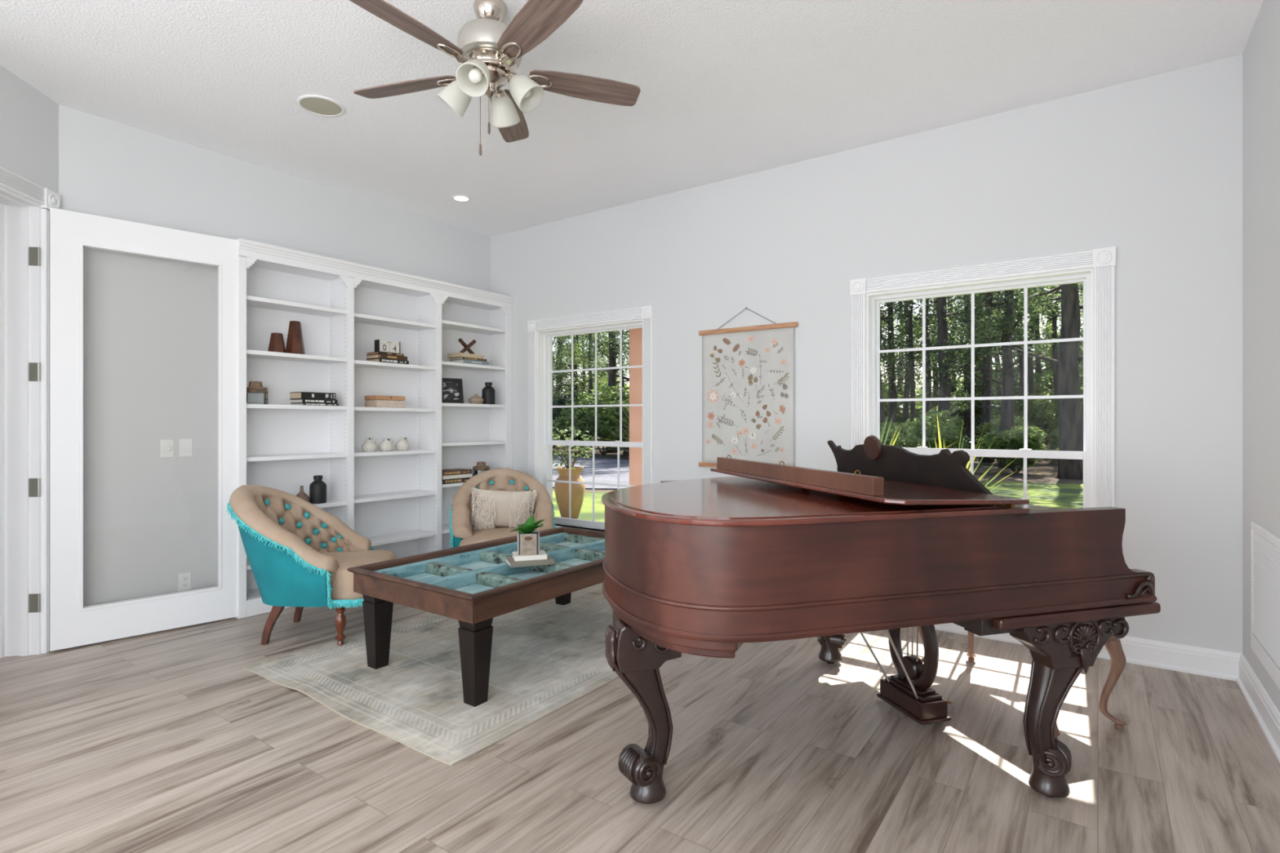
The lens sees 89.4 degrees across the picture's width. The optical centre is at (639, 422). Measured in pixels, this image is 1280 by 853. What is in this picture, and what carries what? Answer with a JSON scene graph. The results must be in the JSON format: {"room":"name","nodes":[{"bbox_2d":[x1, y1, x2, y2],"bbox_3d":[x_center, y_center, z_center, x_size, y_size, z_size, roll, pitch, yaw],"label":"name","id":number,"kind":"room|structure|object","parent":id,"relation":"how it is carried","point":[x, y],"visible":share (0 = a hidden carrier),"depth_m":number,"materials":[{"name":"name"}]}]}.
{"room":"music room","nodes":[
{"label":"music room","id":0,"kind":"room"},
{"bbox_2d":[0,65,58,208],"bbox_3d":[-3.249,-0.270,3.025,0.150,3.050,1.360,0,0,-10],"label":"wall","id":1,"kind":"structure","parent":0,"point":[29,119],"depth_m":3.43,"materials":[{"name":"white paint"}]},
{"bbox_2d":[0,186,41,657],"bbox_3d":[-3.273,0.005,3.062,0.186,2.500,0.968,0,0,-10],"label":"door frame","id":2,"kind":"structure","parent":1,"relation":"attached to","point":[20,217],"depth_m":3.48,"materials":[{"name":"white paint"}]},
{"bbox_2d":[0,166,60,653],"bbox_3d":[-3.162,-0.012,3.062,0.034,2.534,1.143,0,0,-10],"label":"door frame","id":3,"kind":"structure","parent":1,"relation":"in","point":[11,181],"depth_m":3.53,"materials":[{"name":"white paint"}]},
{"bbox_2d":[28,207,237,651],"bbox_3d":[-2.929,0.035,3.833,0.054,2.415,1.008,0,0,45],"label":"door","id":4,"kind":"structure","parent":1,"relation":"in","point":[72,624],"depth_m":3.64,"materials":[{"name":"white paint"}]},
{"bbox_2d":[58,104,490,606],"bbox_3d":[-2.421,-0.270,4.991,0.150,3.050,3.182,0,0,35],"label":"wall","id":5,"kind":"structure","parent":0,"point":[150,323],"depth_m":4.07,"materials":[{"name":"white paint"}]},
{"bbox_2d":[160,439,173,457],"bbox_3d":[-2.969,0.162,4.066,0.025,0.116,0.072,0,0,35],"label":"light switch","id":6,"kind":"object","parent":5,"relation":"attached to","point":[166,445],"visible":1,"depth_m":4.06,"materials":[{"name":"white plastic"}]},
{"bbox_2d":[178,571,191,591],"bbox_3d":[-2.919,1.020,4.149,0.010,0.116,0.072,0,0,35],"label":"wall outlet","id":7,"kind":"object","parent":5,"relation":"attached to","point":[184,579],"visible":0.98,"depth_m":4.15,"materials":[{"name":"white plastic"}]},
{"bbox_2d":[179,438,192,457],"bbox_3d":[-2.915,0.160,4.154,0.010,0.116,0.072,0,0,35],"label":"light switch","id":8,"kind":"object","parent":5,"relation":"attached to","point":[185,444],"visible":1,"depth_m":4.15,"materials":[{"name":"white plastic"}]},
{"bbox_2d":[0,0,1263,236],"bbox_3d":[-2.419,-1.870,3.008,8.975,0.150,6.815,0,0,35],"label":"ceiling","id":9,"kind":"structure","parent":0,"point":[730,89],"depth_m":3.33,"materials":[{"name":"white paint"}]},
{"bbox_2d":[297,94,345,116],"bbox_3d":[-1.804,-1.791,3.661,0.244,0.008,0.244,0,0,35],"label":"ceiling speaker","id":10,"kind":"object","parent":9,"relation":"attached to","point":[319,105],"visible":1,"depth_m":3.65,"materials":[{"name":"white paint"}]},
{"bbox_2d":[349,0,640,155],"bbox_3d":[-0.693,-1.469,2.792,1.240,0.652,1.301,0,0,17],"label":"ceiling fan","id":11,"kind":"object","parent":9,"relation":"hanging from","point":[490,51],"visible":1,"depth_m":2.71,"materials":[{"name":"brown wood"}]},
{"bbox_2d":[0,582,1279,852],"bbox_3d":[-2.512,1.315,2.964,8.875,0.120,6.635,0,0,35],"label":"floor","id":12,"kind":"structure","parent":0,"point":[163,741],"depth_m":2.39,"materials":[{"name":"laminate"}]},
{"bbox_2d":[226,484,396,645],"bbox_3d":[-1.959,0.813,3.893,0.939,0.885,0.814,0,0,-5],"label":"tub chair","id":13,"kind":"object","parent":12,"relation":"on","point":[300,554],"visible":0.84,"depth_m":3.61,"materials":[{"name":"teal fabric"}]},
{"bbox_2d":[235,238,514,618],"bbox_3d":[-1.993,0.039,5.183,0.323,2.432,2.367,0,0,35],"label":"bookcase","id":14,"kind":"object","parent":12,"relation":"on","point":[398,500],"visible":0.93,"depth_m":5.11,"materials":[{"name":"white paint"}]},
{"bbox_2d":[246,381,267,404],"bbox_3d":[-2.572,-0.200,4.327,0.133,0.153,0.133,0,0,35],"label":"glass jar","id":15,"kind":"object","parent":14,"relation":"on","point":[256,387],"visible":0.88,"depth_m":4.30,"materials":[{"name":"beige"}]},
{"bbox_2d":[267,333,285,352],"bbox_3d":[-2.498,-0.546,4.450,0.108,0.139,0.113,0,0,35],"label":"wooden block","id":16,"kind":"object","parent":14,"relation":"on","point":[276,343],"visible":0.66,"depth_m":4.42,"materials":[{"name":"brown wood"}]},
{"bbox_2d":[285,320,305,354],"bbox_3d":[-2.426,-0.595,4.551,0.123,0.236,0.129,0,0,35],"label":"wooden block","id":17,"kind":"object","parent":14,"relation":"on","point":[295,343],"visible":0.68,"depth_m":4.52,"materials":[{"name":"brown wood"}]},
{"bbox_2d":[290,403,338,405],"bbox_3d":[-2.343,-0.131,4.667,0.171,0.016,0.262,0,0,35],"label":"book","id":18,"kind":"object","parent":14,"relation":"on","point":[308,404],"visible":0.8,"depth_m":4.60,"materials":[{"name":"grey paper"}]},
{"bbox_2d":[290,399,337,404],"bbox_3d":[-2.347,-0.153,4.662,0.166,0.028,0.256,0,0,35],"label":"book","id":19,"kind":"object","parent":18,"relation":"on","point":[293,401],"visible":0.91,"depth_m":4.59,"materials":[{"name":"black paper"}]},
{"bbox_2d":[289,391,335,399],"bbox_3d":[-2.354,-0.192,4.652,0.166,0.048,0.250,0,0,35],"label":"book","id":20,"kind":"object","parent":19,"relation":"on","point":[295,395],"visible":0.92,"depth_m":4.58,"materials":[{"name":"black paper"}]},
{"bbox_2d":[309,475,326,503],"bbox_3d":[-2.327,0.480,4.674,0.112,0.198,0.111,0,0,35],"label":"bottle vase","id":21,"kind":"object","parent":14,"relation":"on","point":[317,488],"visible":0.98,"depth_m":4.63,"materials":[{"name":"black ceramic"}]},
{"bbox_2d":[361,437,377,452],"bbox_3d":[-2.094,0.171,5.003,0.111,0.108,0.110,0,0,35],"label":"bud vase","id":22,"kind":"object","parent":14,"relation":"on","point":[369,446],"visible":1,"depth_m":4.97,"materials":[{"name":"ceramic"}]},
{"bbox_2d":[364,395,405,408],"bbox_3d":[-2.018,-0.165,5.123,0.170,0.092,0.256,0,0,35],"label":"wooden box","id":23,"kind":"object","parent":14,"relation":"on","point":[397,402],"visible":1,"depth_m":5.05,"materials":[{"name":"brown wood"}]},
{"bbox_2d":[366,358,408,364],"bbox_3d":[-2.005,-0.484,5.145,0.176,0.030,0.262,0,0,35],"label":"book","id":24,"kind":"object","parent":14,"relation":"on","point":[380,360],"visible":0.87,"depth_m":5.07,"materials":[{"name":"black paper"}]},
{"bbox_2d":[365,354,407,360],"bbox_3d":[-2.010,-0.515,5.138,0.171,0.032,0.256,0,0,35],"label":"book","id":25,"kind":"object","parent":24,"relation":"on","point":[372,356],"visible":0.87,"depth_m":5.06,"materials":[{"name":"brown paper"}]},
{"bbox_2d":[366,351,404,356],"bbox_3d":[-2.018,-0.541,5.127,0.161,0.018,0.225,0,0,35],"label":"book","id":26,"kind":"object","parent":25,"relation":"on","point":[372,353],"visible":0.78,"depth_m":5.06,"materials":[{"name":"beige paper"}]},
{"bbox_2d":[374,339,399,353],"bbox_3d":[-2.003,-0.600,5.131,0.060,0.098,0.190,0,0,35],"label":"calendar","id":27,"kind":"object","parent":26,"relation":"on","point":[385,346],"visible":0.95,"depth_m":5.10,"materials":[{"name":"white wood"}]},
{"bbox_2d":[441,377,463,403],"bbox_3d":[-1.661,-0.279,5.668,0.213,0.223,0.084,0,0,-35],"label":"picture frame","id":28,"kind":"object","parent":14,"relation":"on","point":[451,388],"visible":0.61,"depth_m":5.66,"materials":[{"name":"black paint"}]},
{"bbox_2d":[442,382,459,399],"bbox_3d":[-1.657,-0.279,5.662,0.142,0.154,0.036,0,0,-35],"label":"print","id":29,"kind":"object","parent":28,"relation":"attached to","point":[451,390],"depth_m":5.66},
{"bbox_2d":[441,476,471,484],"bbox_3d":[-1.647,0.500,5.651,0.191,0.040,0.330,0,0,35],"label":"book","id":30,"kind":"object","parent":14,"relation":"on","point":[463,479],"visible":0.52,"depth_m":5.56,"materials":[{"name":"black paper"}]},
{"bbox_2d":[441,473,471,479],"bbox_3d":[-1.650,0.465,5.647,0.186,0.030,0.310,0,0,35],"label":"book","id":31,"kind":"object","parent":30,"relation":"on","point":[469,475],"visible":0.64,"depth_m":5.58,"materials":[{"name":"white paper"}]},
{"bbox_2d":[441,468,471,475],"bbox_3d":[-1.653,0.430,5.643,0.186,0.038,0.320,0,0,35],"label":"book","id":32,"kind":"object","parent":31,"relation":"on","point":[453,471],"visible":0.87,"depth_m":5.60,"materials":[{"name":"brown paper"}]},
{"bbox_2d":[472,462,489,476],"bbox_3d":[-1.452,0.439,5.910,0.146,0.162,0.146,0,0,35],"label":"glass jar","id":33,"kind":"object","parent":14,"relation":"on","point":[480,465],"visible":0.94,"depth_m":5.87,"materials":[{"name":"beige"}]},
{"bbox_2d":[481,382,494,404],"bbox_3d":[-1.401,-0.272,5.981,0.118,0.206,0.117,0,0,35],"label":"bottle vase","id":34,"kind":"object","parent":14,"relation":"on","point":[487,392],"visible":0.96,"depth_m":5.93,"materials":[{"name":"black ceramic"}]},
{"bbox_2d":[243,582,618,765],"bbox_3d":[-0.665,1.246,3.811,1.637,0.018,2.416,0,0,35],"label":"area rug","id":35,"kind":"object","parent":12,"relation":"on","point":[547,655],"visible":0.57,"depth_m":3.21,"materials":[{"name":"beige fabric"}]},
{"bbox_2d":[346,526,604,706],"bbox_3d":[-0.633,0.993,3.683,0.958,0.510,1.628,0,0,35],"label":"coffee table","id":36,"kind":"object","parent":35,"relation":"on","point":[473,584],"visible":0.7,"depth_m":3.27,"materials":[{"name":"brown wood"}]},
{"bbox_2d":[504,554,554,568],"bbox_3d":[-0.606,0.756,3.547,0.240,0.024,0.171,0,0,-22],"label":"book","id":37,"kind":"object","parent":36,"relation":"on","point":[509,561],"visible":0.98,"depth_m":3.48,"materials":[{"name":"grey paper"}]},
{"bbox_2d":[511,550,546,561],"bbox_3d":[-0.609,0.731,3.561,0.175,0.026,0.136,0,0,-17],"label":"book","id":38,"kind":"object","parent":37,"relation":"on","point":[542,555],"visible":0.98,"depth_m":3.50,"materials":[{"name":"white paper"}]},
{"bbox_2d":[510,515,544,555],"bbox_3d":[-0.615,0.617,3.569,0.223,0.203,0.161,0,0,16],"label":"potted plant","id":39,"kind":"object","parent":38,"relation":"on","point":[528,539],"visible":1,"depth_m":3.52,"materials":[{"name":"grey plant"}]},
{"bbox_2d":[448,467,556,547],"bbox_3d":[-1.048,0.813,4.943,0.814,0.885,0.939,0,0,-14],"label":"tub chair","id":40,"kind":"object","parent":12,"relation":"on","point":[462,533],"visible":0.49,"depth_m":4.97,"materials":[{"name":"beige fabric"}]},
{"bbox_2d":[470,487,537,530],"bbox_3d":[-1.056,0.672,4.977,0.513,0.373,0.194,0,0,-17],"label":"pillow","id":41,"kind":"object","parent":40,"relation":"on","point":[491,508],"visible":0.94,"depth_m":4.92,"materials":[{"name":"beige fabric"}]},
{"bbox_2d":[601,435,1160,804],"bbox_3d":[0.697,0.655,2.643,1.849,1.200,1.450,0,0,-16],"label":"grand piano","id":42,"kind":"object","parent":12,"relation":"on","point":[894,539],"visible":1,"depth_m":2.05,"materials":[{"name":"brown wood"}]},
{"bbox_2d":[918,626,1126,738],"bbox_3d":[1.691,1.040,2.986,0.396,0.430,0.836,0,0,-16],"label":"piano bench","id":43,"kind":"object","parent":12,"relation":"on","point":[1113,646],"visible":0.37,"depth_m":2.65,"materials":[{"name":"brown wood"}]},
{"bbox_2d":[490,54,1242,653],"bbox_3d":[0.756,-0.270,4.798,5.860,3.050,0.225,0,0,35],"label":"wall","id":44,"kind":"structure","parent":0,"point":[1149,169],"depth_m":3.84,"materials":[{"name":"white paint"}]},
{"bbox_2d":[527,305,653,531],"bbox_3d":[-0.390,0.061,5.636,1.410,1.987,0.320,0,0,35],"label":"window","id":45,"kind":"structure","parent":44,"relation":"in","point":[541,332],"depth_m":5.71,"materials":[{"name":"white paint"}]},
{"bbox_2d":[849,246,1115,507],"bbox_3d":[2.021,0.061,3.930,1.433,1.987,0.320,0,0,35],"label":"window","id":46,"kind":"structure","parent":44,"relation":"in","point":[1095,268],"depth_m":3.75,"materials":[{"name":"white paint"}]},
{"bbox_2d":[933,622,1242,680],"bbox_3d":[0.879,1.189,4.586,5.015,0.132,0.028,0,0,35],"label":"baseboard","id":47,"kind":"structure","parent":44,"relation":"attached to","point":[1219,664],"depth_m":3.29,"materials":[{"name":"white paint"}]},
{"bbox_2d":[1242,0,1279,712],"bbox_3d":[1.084,-0.270,0.406,0.150,3.050,6.615,0,0,35],"label":"wall","id":48,"kind":"structure","parent":0,"point":[1261,53],"depth_m":2.81,"materials":[{"name":"white paint"}]},
{"bbox_2d":[1235,653,1279,763],"bbox_3d":[1.040,1.189,0.498,0.028,0.132,6.515,0,0,35],"label":"baseboard","id":49,"kind":"structure","parent":48,"relation":"attached to","point":[1264,709],"depth_m":2.72,"materials":[{"name":"white paint"}]},
{"bbox_2d":[1250,521,1279,689],"bbox_3d":[2.568,0.730,2.642,0.012,0.570,0.676,0,0,35],"label":"air vent","id":50,"kind":"object","parent":48,"relation":"in","point":[1264,545],"visible":1,"depth_m":2.68,"materials":[{"name":"white paint"}]},
{"label":"outside","id":51,"kind":"structure","parent":0,"visible":0},
{"bbox_2d":[552,455,629,489],"bbox_3d":[-9.778,1.438,28.912,39.807,0.030,14.387,0,0,40],"label":"driveway","id":52,"kind":"structure","parent":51,"point":[605,469],"depth_m":18.95,"materials":[{"name":"concrete"}]},
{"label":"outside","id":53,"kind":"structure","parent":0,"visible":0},
{"bbox_2d":[552,437,1083,492],"bbox_3d":[17.092,1.545,45.771,115.000,0.180,85.535,0,0,35],"label":"ground","id":54,"kind":"structure","parent":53,"point":[1044,472],"depth_m":19.71,"materials":[{"name":"grey concrete"}]},
{"bbox_2d":[552,390,585,448],"bbox_3d":[-4.286,-0.082,32.632,4.834,3.174,3.565,0,0,-11],"label":"shrub","id":55,"kind":"object","parent":54,"relation":"on","point":[561,401],"visible":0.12,"depth_m":32.08,"materials":[{"name":"green plant"}]},
{"bbox_2d":[552,333,586,440],"bbox_3d":[-6.167,-5.222,45.867,5.911,13.700,6.313,0,0,18],"label":"pine tree","id":56,"kind":"object","parent":54,"relation":"on","point":[567,340],"visible":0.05,"depth_m":45.42,"materials":[{"name":"green plant"}]},
{"bbox_2d":[552,400,601,453],"bbox_3d":[-2.805,0.224,30.354,3.384,2.555,3.196,0,0,-29],"label":"shrub","id":57,"kind":"object","parent":54,"relation":"on","point":[562,423],"visible":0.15,"depth_m":29.84,"materials":[{"name":"green plant"}]},
{"bbox_2d":[552,333,619,439],"bbox_3d":[-4.043,-4.998,51.703,6.082,13.228,6.598,0,0,26],"label":"pine tree","id":58,"kind":"object","parent":54,"relation":"on","point":[584,366],"visible":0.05,"depth_m":52.33,"materials":[{"name":"green plant"}]},
{"bbox_2d":[552,333,628,448],"bbox_3d":[-4.025,-4.639,36.849,5.480,12.508,5.459,0,0,-41],"label":"pine tree","id":59,"kind":"object","parent":54,"relation":"on","point":[575,338],"visible":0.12,"depth_m":36.03,"materials":[{"name":"green plant"}]},
{"bbox_2d":[552,331,629,450],"bbox_3d":[-1.949,-3.510,34.404,4.679,10.192,5.075,0,0,-43],"label":"pine tree","id":60,"kind":"object","parent":54,"relation":"on","point":[589,385],"visible":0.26,"depth_m":34.18,"materials":[{"name":"green plant"}]},
{"bbox_2d":[554,373,629,401],"bbox_3d":[-3.602,-1.343,53.923,8.450,5.725,8.412,0,0,-1],"label":"shrub","id":61,"kind":"object","parent":54,"relation":"on","point":[625,384],"visible":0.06,"depth_m":52.76,"materials":[{"name":"green plant"}]},
{"bbox_2d":[561,384,629,455],"bbox_3d":[-1.633,-0.101,29.418,3.773,3.210,4.169,0,0,27],"label":"shrub","id":62,"kind":"object","parent":54,"relation":"on","point":[587,414],"visible":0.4,"depth_m":28.55,"materials":[{"name":"green plant"}]},
{"bbox_2d":[580,332,629,395],"bbox_3d":[-0.698,-5.017,42.475,6.090,13.267,5.614,0,0,8],"label":"pine tree","id":63,"kind":"object","parent":54,"relation":"on","point":[601,339],"visible":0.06,"depth_m":41.78,"materials":[{"name":"green plant"}]},
{"bbox_2d":[581,329,629,453],"bbox_3d":[-1.257,-4.455,31.364,4.982,12.132,4.963,0,0,41],"label":"pine tree","id":64,"kind":"object","parent":54,"relation":"on","point":[612,357],"visible":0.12,"depth_m":31.41,"materials":[{"name":"green plant"}]},
{"bbox_2d":[585,329,629,455],"bbox_3d":[-0.080,-4.512,29.240,4.485,12.243,4.350,0,0,4],"label":"pine tree","id":65,"kind":"object","parent":54,"relation":"on","point":[624,335],"visible":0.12,"depth_m":28.32,"materials":[{"name":"green plant"}]},
{"bbox_2d":[591,400,629,455],"bbox_3d":[-0.102,0.244,27.369,3.329,2.513,3.145,0,0,25],"label":"shrub","id":66,"kind":"object","parent":54,"relation":"on","point":[609,417],"visible":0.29,"depth_m":26.62,"materials":[{"name":"green plant"}]},
{"bbox_2d":[552,481,1083,522],"bbox_3d":[-1.968,1.450,15.293,47.479,0.030,14.348,0,0,35],"label":"lawn","id":67,"kind":"structure","parent":54,"relation":"on","point":[1063,495],"depth_m":12.70,"materials":[{"name":"green plant"}]},
{"bbox_2d":[552,426,595,518],"bbox_3d":[-1.074,0.739,9.758,0.800,1.393,0.840,0,0,0],"label":"planter","id":68,"kind":"object","parent":67,"relation":"on","point":[561,489],"visible":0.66,"depth_m":9.61,"materials":[{"name":"beige ceramic"}]},
{"bbox_2d":[913,417,1055,506],"bbox_3d":[4.069,0.659,8.213,1.989,1.564,2.058,0,0,-37],"label":"yucca","id":69,"kind":"object","parent":67,"relation":"on","point":[939,434],"visible":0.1,"depth_m":7.99,"materials":[{"name":"green plant"}]},
{"bbox_3d":[-1.381,1.370,7.481,5.100,0.130,1.685,0,0,35],"label":"porch slab","id":70,"kind":"object","parent":67,"relation":"on","visible":0},
{"bbox_2d":[629,328,642,485],"bbox_3d":[0.246,-0.050,6.785,0.580,2.710,0.580,0,0,35],"label":"porch column","id":71,"kind":"structure","parent":70,"relation":"on","point":[635,335],"depth_m":6.67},
{"bbox_2d":[880,421,911,447],"bbox_3d":[8.303,0.710,21.837,2.079,1.569,1.964,0,0,19],"label":"shrub","id":72,"kind":"object","parent":54,"relation":"on","point":[887,424],"visible":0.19,"depth_m":21.47,"materials":[{"name":"green plant"}]},
{"bbox_2d":[880,302,917,393],"bbox_3d":[10.041,-4.136,29.569,5.261,11.481,4.926,0,0,17],"label":"pine tree","id":73,"kind":"object","parent":54,"relation":"on","point":[885,375],"visible":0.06,"depth_m":28.32,"materials":[{"name":"green plant"}]},
{"bbox_2d":[880,299,926,429],"bbox_3d":[9.134,-5.105,23.906,3.471,13.401,3.376,0,0,-1],"label":"pine tree","id":74,"kind":"object","parent":54,"relation":"on","point":[882,410],"visible":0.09,"depth_m":24.36,"materials":[{"name":"green plant"}]},
{"bbox_2d":[880,300,934,424],"bbox_3d":[11.144,-5.004,29.087,3.988,13.247,5.346,0,0,-34],"label":"pine tree","id":75,"kind":"object","parent":54,"relation":"on","point":[892,395],"visible":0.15,"depth_m":28.84,"materials":[{"name":"green plant"}]},
{"bbox_2d":[880,298,937,427],"bbox_3d":[15.228,-5.944,39.673,6.082,15.159,6.598,0,0,-42],"label":"pine tree","id":76,"kind":"object","parent":54,"relation":"on","point":[895,330],"visible":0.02,"depth_m":39.52,"materials":[{"name":"green plant"}]},
{"bbox_2d":[888,294,964,424],"bbox_3d":[11.326,-5.900,26.928,3.714,15.018,3.818,0,0,4],"label":"pine tree","id":77,"kind":"object","parent":54,"relation":"on","point":[913,406],"visible":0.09,"depth_m":27.14,"materials":[{"name":"green plant"}]},
{"bbox_2d":[897,301,957,422],"bbox_3d":[12.931,-8.142,32.046,4.859,19.578,4.727,0,0,-34],"label":"pine tree","id":78,"kind":"object","parent":54,"relation":"on","point":[905,411],"visible":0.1,"depth_m":31.92,"materials":[{"name":"green plant"}]},
{"bbox_2d":[881,383,975,423],"bbox_3d":[16.775,-0.527,40.081,6.022,4.076,6.515,0,0,-26],"label":"shrub","id":79,"kind":"object","parent":54,"relation":"on","point":[918,404],"visible":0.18,"depth_m":38.05,"materials":[{"name":"green plant"}]},
{"bbox_2d":[885,408,975,457],"bbox_3d":[8.643,0.537,19.311,2.254,1.918,2.491,0,0,-1],"label":"shrub","id":80,"kind":"object","parent":54,"relation":"on","point":[948,428],"visible":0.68,"depth_m":18.86,"materials":[{"name":"green plant"}]},
{"bbox_2d":[880,295,993,409],"bbox_3d":[17.620,-5.546,38.816,6.598,14.346,6.082,0,0,-6],"label":"pine tree","id":81,"kind":"object","parent":54,"relation":"on","point":[936,390],"visible":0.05,"depth_m":37.87,"materials":[{"name":"green plant"}]},
{"bbox_2d":[914,296,970,417],"bbox_3d":[11.497,-6.322,25.936,4.051,15.878,4.165,0,0,14],"label":"pine tree","id":82,"kind":"object","parent":54,"relation":"on","point":[928,403],"visible":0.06,"depth_m":26.11,"materials":[{"name":"green plant"}]},
{"bbox_2d":[894,290,1035,447],"bbox_3d":[10.133,-5.366,22.012,5.880,13.986,4.387,0,0,35],"label":"pine tree","id":83,"kind":"object","parent":54,"relation":"on","point":[944,391],"visible":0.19,"depth_m":21.83,"materials":[{"name":"green plant"}]},
{"bbox_2d":[913,291,1019,448],"bbox_3d":[15.491,-4.261,30.849,4.963,11.736,4.982,0,0,36],"label":"pine tree","id":84,"kind":"object","parent":54,"relation":"on","point":[967,413],"visible":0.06,"depth_m":30.75,"materials":[{"name":"green plant"}]},
{"bbox_2d":[915,368,1028,426],"bbox_3d":[20.825,-0.969,39.769,7.298,4.967,7.332,0,0,-9],"label":"shrub","id":85,"kind":"object","parent":54,"relation":"on","point":[977,413],"visible":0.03,"depth_m":38.17,"materials":[{"name":"green plant"}]},
{"bbox_2d":[910,284,1061,462],"bbox_3d":[13.080,-4.596,24.074,5.346,12.414,3.988,0,0,14],"label":"pine tree","id":86,"kind":"object","parent":54,"relation":"on","point":[986,413],"visible":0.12,"depth_m":23.91,"materials":[{"name":"green plant"}]},
{"bbox_2d":[925,286,1057,468],"bbox_3d":[11.898,-3.967,21.234,4.218,11.135,4.235,0,0,-39],"label":"pine tree","id":87,"kind":"object","parent":54,"relation":"on","point":[1007,409],"visible":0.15,"depth_m":20.90,"materials":[{"name":"green plant"}]},
{"bbox_2d":[954,293,1060,396],"bbox_3d":[20.294,-5.446,36.727,6.090,14.142,5.614,0,0,0],"label":"pine tree","id":88,"kind":"object","parent":54,"relation":"on","point":[998,357],"visible":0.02,"depth_m":35.48,"materials":[{"name":"green plant"}]},
{"bbox_2d":[970,413,1045,462],"bbox_3d":[13.061,0.584,22.881,2.369,1.824,2.144,0,0,19],"label":"shrub","id":89,"kind":"object","parent":54,"relation":"on","point":[990,427],"visible":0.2,"depth_m":22.79,"materials":[{"name":"green plant"}]},
{"bbox_2d":[974,423,1047,474],"bbox_3d":[10.618,0.763,18.552,1.830,1.462,1.937,0,0,32],"label":"shrub","id":90,"kind":"object","parent":54,"relation":"on","point":[1011,441],"visible":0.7,"depth_m":18.17,"materials":[{"name":"green plant"}]},
{"bbox_2d":[992,293,1040,401],"bbox_3d":[19.030,-7.275,30.929,4.512,17.815,4.389,0,0,-26],"label":"pine tree","id":91,"kind":"object","parent":54,"relation":"on","point":[1030,360],"visible":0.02,"depth_m":30.81,"materials":[{"name":"green plant"}]},
{"bbox_2d":[957,286,1083,410],"bbox_3d":[16.817,-4.803,28.681,5.583,12.831,5.147,0,0,-4],"label":"pine tree","id":92,"kind":"object","parent":54,"relation":"on","point":[1020,383],"visible":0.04,"depth_m":27.93,"materials":[{"name":"green plant"}]},
{"bbox_2d":[959,282,1083,479],"bbox_3d":[11.265,-4.089,17.265,4.350,11.380,4.485,0,0,-24],"label":"pine tree","id":93,"kind":"object","parent":54,"relation":"on","point":[1069,410],"visible":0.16,"depth_m":16.96,"materials":[{"name":"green plant"}]},
{"bbox_2d":[991,393,1055,448],"bbox_3d":[17.181,0.089,28.672,3.746,2.828,3.539,0,0,15],"label":"shrub","id":94,"kind":"object","parent":54,"relation":"on","point":[1033,413],"visible":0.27,"depth_m":27.61,"materials":[{"name":"green plant"}]},
{"bbox_2d":[1000,291,1083,445],"bbox_3d":[21.611,-7.749,34.888,5.064,18.778,5.206,0,0,1],"label":"pine tree","id":95,"kind":"object","parent":54,"relation":"on","point":[1038,366],"visible":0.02,"depth_m":35.22,"materials":[{"name":"green plant"}]},
{"bbox_2d":[1001,283,1083,450],"bbox_3d":[17.425,-5.575,26.902,4.051,14.358,4.165,0,0,-3],"label":"pine tree","id":96,"kind":"object","parent":54,"relation":"on","point":[1055,354],"visible":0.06,"depth_m":27.17,"materials":[{"name":"green plant"}]},
{"bbox_2d":[1013,297,1083,445],"bbox_3d":[26.848,-6.158,42.261,5.955,15.611,5.978,0,0,19],"label":"pine tree","id":97,"kind":"object","parent":54,"relation":"on","point":[1060,312],"visible":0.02,"depth_m":41.82,"materials":[{"name":"green plant"}]},
{"bbox_2d":[1047,427,1059,450],"bbox_3d":[15.289,0.813,22.754,1.704,1.362,1.804,0,0,42],"label":"shrub","id":98,"kind":"object","parent":54,"relation":"on","point":[1054,443],"visible":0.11,"depth_m":23.05,"materials":[{"name":"green plant"}]},
{"bbox_2d":[1027,361,1083,404],"bbox_3d":[24.974,-1.340,33.054,9.146,5.723,8.453,0,0,39],"label":"shrub","id":99,"kind":"object","parent":54,"relation":"on","point":[1037,381],"visible":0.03,"depth_m":33.47,"materials":[{"name":"green plant"}]},
{"bbox_2d":[1036,381,1083,439],"bbox_3d":[18.128,-0.181,25.783,3.965,3.373,4.381,0,0,32],"label":"shrub","id":100,"kind":"object","parent":54,"relation":"on","point":[1051,420],"visible":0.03,"depth_m":26.57,"materials":[{"name":"green plant"}]},
{"bbox_2d":[1043,282,1083,391],"bbox_3d":[18.425,-4.883,25.888,3.988,13.000,5.346,0,0,-27],"label":"pine tree","id":101,"kind":"object","parent":54,"relation":"on","point":[1082,331],"visible":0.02,"depth_m":26.32,"materials":[{"name":"green plant"}]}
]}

